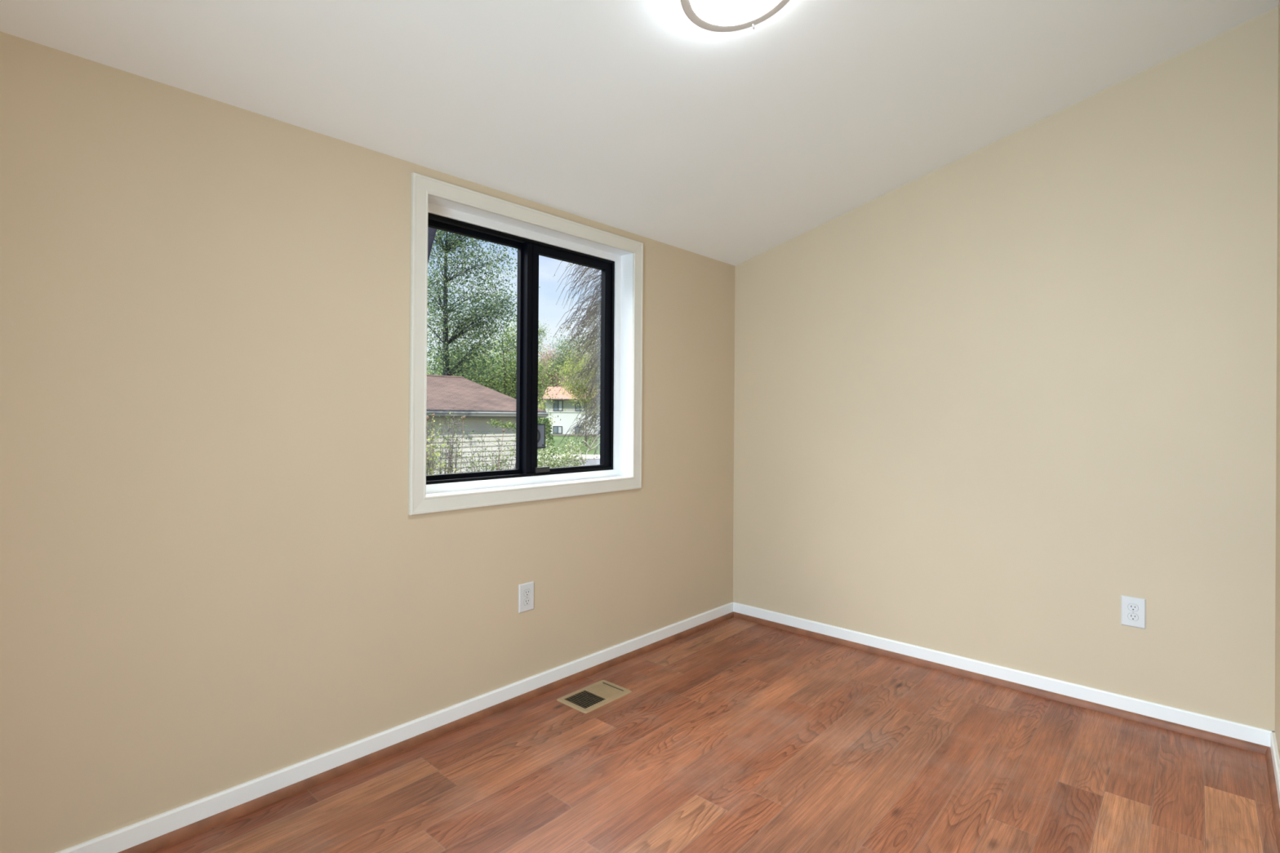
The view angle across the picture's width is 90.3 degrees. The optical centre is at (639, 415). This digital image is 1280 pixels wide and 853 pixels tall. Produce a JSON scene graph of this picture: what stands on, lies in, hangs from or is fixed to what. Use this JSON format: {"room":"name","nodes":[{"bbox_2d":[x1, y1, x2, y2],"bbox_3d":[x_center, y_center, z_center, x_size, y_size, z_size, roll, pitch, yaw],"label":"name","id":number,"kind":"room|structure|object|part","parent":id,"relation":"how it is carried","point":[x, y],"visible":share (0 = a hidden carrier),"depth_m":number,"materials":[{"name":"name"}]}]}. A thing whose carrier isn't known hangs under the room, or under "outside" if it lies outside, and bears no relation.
{"room":"empty bedroom","nodes":[
{"label":"empty bedroom","id":0,"kind":"room"},
{"bbox_2d":[0,31,734,852],"bbox_3d":[-0.879,0.186,2.556,0.200,2.327,4.450,0,0,42],"label":"wall","id":1,"kind":"structure","parent":0,"point":[217,575],"depth_m":1.99,"materials":[{"name":"beige paint"}]},
{"bbox_2d":[55,601,733,852],"bbox_3d":[-0.808,1.206,2.482,0.012,0.087,4.170,0,0,42],"label":"baseboard","id":2,"kind":"structure","parent":1,"relation":"attached to","point":[122,839],"depth_m":2.23,"materials":[{"name":"white paint"}]},
{"bbox_2d":[117,612,733,852],"bbox_3d":[-0.798,1.235,2.474,0.014,0.029,4.170,0,0,42],"label":"trim","id":3,"kind":"structure","parent":1,"relation":"attached to","point":[153,845],"depth_m":2.30,"materials":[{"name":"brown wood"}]},
{"bbox_2d":[408,172,643,515],"bbox_3d":[-0.493,-0.267,2.946,0.192,1.295,1.296,0,0,42],"label":"window","id":4,"kind":"structure","parent":1,"relation":"in","point":[437,204],"depth_m":2.97,"materials":[{"name":"white paint"}]},
{"bbox_3d":[-0.734,-0.266,2.798,0.025,1.085,0.550,0,0,42],"label":"fixed sash","id":5,"kind":"part","parent":4,"relation":"part of","materials":[{"name":"black"}]},
{"bbox_3d":[-0.535,-0.266,2.984,0.072,1.170,1.172,0,0,42],"label":"frame","id":6,"kind":"part","parent":4,"relation":"part of","materials":[{"name":"black metal"}]},
{"bbox_3d":[-0.348,-0.264,3.173,0.034,1.084,0.561,0,0,42],"label":"sliding sash","id":7,"kind":"part","parent":4,"relation":"part of","materials":[{"name":"black"}]},
{"bbox_2d":[518,581,533,613],"bbox_3d":[-0.501,0.805,2.819,0.008,0.124,0.082,0,0,42],"label":"wall outlet","id":8,"kind":"object","parent":1,"relation":"attached to","point":[526,591],"visible":1,"depth_m":2.81,"materials":[{"name":"white plastic"}]},
{"bbox_2d":[524,597,530,605],"bbox_3d":[-0.499,0.825,2.817,0.002,0.030,0.037,0,0,42],"label":"receptacle","id":9,"kind":"object","parent":8,"relation":"attached to","point":[526,600],"depth_m":2.82,"materials":[{"name":"white plastic"}]},
{"bbox_2d":[524,589,530,596],"bbox_3d":[-0.499,0.785,2.817,0.002,0.028,0.034,0,0,42],"label":"receptacle","id":10,"kind":"object","parent":8,"relation":"attached to","point":[526,592],"depth_m":2.82,"materials":[{"name":"white plastic"}]},
{"bbox_2d":[426,229,540,391],"bbox_3d":[-8.437,-4.486,29.163,8.104,14.201,6.396,0,0,-1],"label":"leafy tree","id":11,"kind":"object","parent":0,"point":[447,370],"visible":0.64,"depth_m":28.80,"materials":[{"name":"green plant"}]},
{"bbox_2d":[429,306,577,410],"bbox_3d":[-8.703,-2.084,39.172,9.736,9.429,5.796,0,0,-1],"label":"leafy tree","id":12,"kind":"object","parent":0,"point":[505,382],"visible":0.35,"depth_m":38.69,"materials":[{"name":"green plant"}]},
{"bbox_2d":[0,0,1279,266],"bbox_3d":[0.084,-1.347,1.692,2.775,0.887,4.450,0,0,42],"label":"ceiling","id":13,"kind":"structure","parent":0,"point":[636,117],"depth_m":2.26,"materials":[{"name":"white paint"}]},
{"bbox_2d":[680,0,790,31],"bbox_3d":[0.289,-1.236,1.795,0.358,0.125,0.359,0,0,3],"label":"ceiling light","id":14,"kind":"object","parent":13,"relation":"attached to","point":[715,15],"visible":1,"depth_m":1.89,"materials":[{"name":"white paint"}]},
{"bbox_2d":[690,0,779,24],"bbox_3d":[0.290,-1.221,1.794,0.303,0.034,0.303,-18,-13,41],"label":"diffuser","id":15,"kind":"object","parent":14,"relation":"attached to","point":[704,11],"depth_m":1.88,"materials":[{"name":"white"}]},
{"bbox_2d":[151,617,1278,852],"bbox_3d":[0.115,1.254,1.641,2.868,0.001,4.250,0,0,42],"label":"floor","id":16,"kind":"structure","parent":0,"point":[734,735],"depth_m":2.21,"materials":[{"name":"red wood"}]},
{"bbox_2d":[556,680,631,713],"bbox_3d":[-0.202,1.252,2.849,0.191,0.006,0.294,0,0,42],"label":"floor vent","id":17,"kind":"object","parent":16,"relation":"in","point":[588,699],"visible":1,"depth_m":2.84,"materials":[{"name":"beige metal"}]},
{"bbox_2d":[733,6,1278,731],"bbox_3d":[1.541,-0.096,3.262,2.425,2.927,0.150,0,0,42],"label":"wall","id":18,"kind":"structure","parent":0,"point":[1025,385],"depth_m":2.87,"materials":[{"name":"beige paint"}]},
{"bbox_2d":[733,611,1269,755],"bbox_3d":[1.468,1.253,3.189,2.445,0.029,0.014,0,0,42],"label":"trim","id":19,"kind":"structure","parent":18,"relation":"attached to","point":[1195,732],"depth_m":2.89,"materials":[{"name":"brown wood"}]},
{"bbox_2d":[733,601,1275,746],"bbox_3d":[1.478,1.224,3.199,2.445,0.087,0.012,0,0,42],"label":"baseboard","id":20,"kind":"structure","parent":18,"relation":"attached to","point":[1255,735],"depth_m":2.90,"materials":[{"name":"white paint"}]},
{"bbox_2d":[1120,595,1146,629],"bbox_3d":[2.066,0.825,2.669,0.082,0.124,0.008,0,0,42],"label":"wall outlet","id":21,"kind":"object","parent":18,"relation":"attached to","point":[1132,609],"visible":1,"depth_m":2.67,"materials":[{"name":"white plastic"}]},
{"bbox_2d":[1127,613,1138,621],"bbox_3d":[2.064,0.844,2.667,0.037,0.030,0.001,0,0,42],"label":"receptacle","id":22,"kind":"object","parent":21,"relation":"attached to","point":[1131,616],"depth_m":2.67,"materials":[{"name":"white plastic"}]},
{"bbox_2d":[1127,603,1138,611],"bbox_3d":[2.064,0.805,2.667,0.037,0.030,0.001,0,0,42],"label":"receptacle","id":23,"kind":"object","parent":21,"relation":"attached to","point":[1131,606],"depth_m":2.67,"materials":[{"name":"white plastic"}]},
{"bbox_2d":[1275,0,1279,759],"bbox_3d":[1.045,-0.104,0.805,0.150,2.927,4.450,0,0,42],"label":"wall","id":24,"kind":"structure","parent":0,"point":[1277,417],"depth_m":2.32,"materials":[{"name":"beige paint"}]},
{"bbox_2d":[1265,746,1279,852],"bbox_3d":[0.966,1.244,0.866,0.014,0.029,4.170,0,0,42],"label":"trim","id":25,"kind":"structure","parent":24,"relation":"attached to","point":[1274,798],"depth_m":2.10,"materials":[{"name":"brown wood"}]},
{"bbox_2d":[1270,731,1279,807],"bbox_3d":[0.976,1.215,0.857,0.012,0.087,4.170,0,0,42],"label":"baseboard","id":26,"kind":"structure","parent":24,"relation":"attached to","point":[1274,752],"depth_m":2.20,"materials":[{"name":"white paint"}]},
{"label":"outside","id":27,"kind":"structure","parent":0,"visible":0},
{"bbox_3d":[-0.020,2.836,82.494,322.207,0.050,320.571,0,0,42],"label":"ground","id":28,"kind":"structure","parent":27,"visible":0},
{"bbox_2d":[427,226,436,262],"bbox_3d":[-3.082,-2.537,12.223,5.627,10.284,7.326,0,0,42],"label":"leaning tree","id":29,"kind":"object","parent":28,"relation":"on","point":[431,232],"visible":0.02,"depth_m":10.94,"materials":[{"name":"grey plant"}]},
{"bbox_2d":[426,420,455,475],"bbox_3d":[-2.537,1.329,7.405,0.672,2.544,1.161,0,0,-5],"label":"shrub","id":30,"kind":"object","parent":28,"relation":"on","point":[433,435],"visible":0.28,"depth_m":7.30,"materials":[{"name":"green plant"}]},
{"bbox_2d":[426,407,505,475],"bbox_3d":[-2.634,1.252,8.406,1.338,2.701,1.032,0,0,31],"label":"bare shrub","id":31,"kind":"object","parent":28,"relation":"on","point":[451,452],"visible":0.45,"depth_m":8.27,"materials":[{"name":"grey plant"}]},
{"bbox_2d":[426,374,548,474],"bbox_3d":[-9.645,0.548,20.433,9.920,4.056,9.070,0,0,42],"label":"garage","id":32,"kind":"structure","parent":28,"relation":"on","point":[480,404],"depth_m":19.41,"materials":[{"name":"beige"}]},
{"bbox_2d":[453,429,537,472],"bbox_3d":[-2.356,1.403,10.062,1.606,2.411,1.102,0,0,19],"label":"leafy shrub","id":33,"kind":"object","parent":28,"relation":"on","point":[478,461],"visible":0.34,"depth_m":9.95,"materials":[{"name":"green plant"}]},
{"bbox_2d":[486,418,515,435],"bbox_3d":[-2.331,1.340,11.802,0.990,2.540,0.351,0,0,8],"label":"shrub","id":34,"kind":"object","parent":28,"relation":"on","point":[507,425],"visible":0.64,"depth_m":11.78,"materials":[{"name":"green plant"}]},
{"bbox_2d":[511,351,560,407],"bbox_3d":[-18.941,-4.561,117.012,11.142,14.584,9.295,0,0,42],"label":"bare tree","id":35,"kind":"object","parent":28,"relation":"on","point":[512,351],"visible":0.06,"depth_m":116.91,"materials":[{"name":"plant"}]},
{"bbox_2d":[537,416,555,466],"bbox_3d":[-2.380,1.325,15.495,0.709,2.628,0.696,0,0,42],"label":"hedge","id":36,"kind":"object","parent":28,"relation":"on","point":[545,421],"visible":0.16,"depth_m":15.46,"materials":[{"name":"green plant"}]},
{"bbox_2d":[537,399,555,435],"bbox_3d":[-3.578,0.974,23.901,0.958,3.309,0.758,0,0,42],"label":"sapling","id":37,"kind":"object","parent":28,"relation":"on","point":[540,407],"visible":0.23,"depth_m":23.96,"materials":[{"name":"green plant"}]},
{"bbox_2d":[537,341,570,397],"bbox_3d":[-14.761,-5.115,108.149,10.339,15.709,9.542,0,0,42],"label":"leafy tree","id":38,"kind":"object","parent":28,"relation":"on","point":[549,351],"visible":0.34,"depth_m":107.34,"materials":[{"name":"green plant"}]},
{"bbox_2d":[537,439,589,467],"bbox_3d":[-1.815,1.550,13.944,1.429,2.144,1.829,0,0,-3],"label":"flowering shrub","id":39,"kind":"object","parent":28,"relation":"on","point":[553,463],"visible":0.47,"depth_m":13.64,"materials":[{"name":"green plant"}]},
{"bbox_2d":[549,261,601,458],"bbox_3d":[-1.234,-1.638,17.114,2.301,8.542,4.097,0,0,-10],"label":"tree","id":40,"kind":"object","parent":28,"relation":"on","point":[592,316],"visible":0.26,"depth_m":16.73,"materials":[{"name":"grey plant"}]},
{"bbox_2d":[578,430,599,466],"bbox_3d":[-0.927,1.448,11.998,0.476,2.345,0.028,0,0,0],"label":"bare sapling","id":41,"kind":"object","parent":28,"relation":"on","point":[588,450],"visible":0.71,"depth_m":11.99,"materials":[{"name":"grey plant"}]},
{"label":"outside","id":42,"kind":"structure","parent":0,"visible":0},
{"bbox_2d":[537,435,599,454],"bbox_3d":[-0.020,2.767,71.344,127.288,0.020,123.184,0,0,42],"label":"lawn","id":43,"kind":"structure","parent":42,"point":[557,439],"depth_m":58.66,"materials":[{"name":"green plant"}]},
{"bbox_2d":[426,343,455,373],"bbox_3d":[-27.558,-3.783,87.909,9.713,12.776,9.808,0,0,42],"label":"tree","id":44,"kind":"object","parent":43,"relation":"on","point":[440,344],"visible":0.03,"depth_m":87.63,"materials":[{"name":"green plant"}]},
{"bbox_2d":[426,322,555,396],"bbox_3d":[-14.142,-2.719,51.749,10.768,10.679,11.668,0,0,42],"label":"leafy tree","id":45,"kind":"object","parent":43,"relation":"on","point":[428,371],"visible":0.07,"depth_m":51.65,"materials":[{"name":"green plant"}]},
{"bbox_2d":[488,342,567,433],"bbox_3d":[-12.754,-3.058,68.693,9.202,11.451,9.282,0,0,42],"label":"tree","id":46,"kind":"object","parent":43,"relation":"on","point":[506,342],"visible":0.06,"depth_m":68.25,"materials":[{"name":"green plant"}]},
{"bbox_2d":[513,318,551,368],"bbox_3d":[-10.704,-3.892,60.999,3.954,13.107,3.920,0,0,42],"label":"leafy tree","id":47,"kind":"object","parent":43,"relation":"on","point":[541,328],"visible":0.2,"depth_m":60.89,"materials":[{"name":"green plant"}]},
{"bbox_2d":[545,329,594,383],"bbox_3d":[-11.057,-5.484,100.295,8.432,16.461,6.651,0,0,-1],"label":"leafy tree","id":48,"kind":"object","parent":43,"relation":"on","point":[562,348],"visible":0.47,"depth_m":99.66,"materials":[{"name":"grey plant"}]},
{"bbox_2d":[542,386,600,435],"bbox_3d":[-6.620,-0.625,89.977,13.350,6.752,11.850,0,0,0],"label":"apartment building","id":49,"kind":"structure","parent":43,"relation":"on","point":[567,417],"depth_m":84.99,"materials":[{"name":"white paint"}]},
{"bbox_3d":[-10.978,1.964,84.979,1.184,0.926,0.025,0,0,0],"label":"pane","id":50,"kind":"part","parent":49,"relation":"part of","materials":[{"name":"grey glass"}]},
{"bbox_3d":[-10.934,-1.279,85.136,1.192,1.359,0.025,0,0,0],"label":"pane","id":51,"kind":"part","parent":49,"relation":"part of","materials":[{"name":"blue glass"}]},
{"bbox_2d":[559,400,561,410],"bbox_3d":[-10.626,-1.277,85.115,0.376,1.219,0.013,0,0,0],"label":"curtain","id":52,"kind":"object","parent":49,"relation":"hanging from","point":[560,402],"depth_m":85.10,"materials":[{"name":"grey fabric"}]},
{"bbox_3d":[-8.016,-1.270,85.136,1.159,1.384,0.025,0,0,0],"label":"pane","id":53,"kind":"part","parent":49,"relation":"part of","materials":[{"name":"grey glass"}]},
{"bbox_2d":[552,332,600,445],"bbox_3d":[-4.119,-2.736,55.751,7.158,10.865,5.291,0,0,30],"label":"leafy tree","id":54,"kind":"object","parent":43,"relation":"on","point":[578,391],"visible":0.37,"depth_m":55.70,"materials":[{"name":"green plant"}]},
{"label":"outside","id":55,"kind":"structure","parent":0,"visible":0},
{"bbox_2d":[543,458,599,466],"bbox_3d":[-0.019,2.690,33.044,120.000,0.015,11.100,0,0,0],"label":"road","id":56,"kind":"structure","parent":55,"point":[590,462],"depth_m":36.07,"materials":[{"name":"grey asphalt"}]},
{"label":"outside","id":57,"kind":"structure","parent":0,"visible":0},
{"bbox_2d":[537,454,599,459],"bbox_3d":[-0.019,2.687,40.644,120.000,0.055,4.100,0,0,0],"label":"sidewalk","id":58,"kind":"structure","parent":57,"point":[588,456],"depth_m":40.46,"materials":[{"name":"concrete"}]}
]}

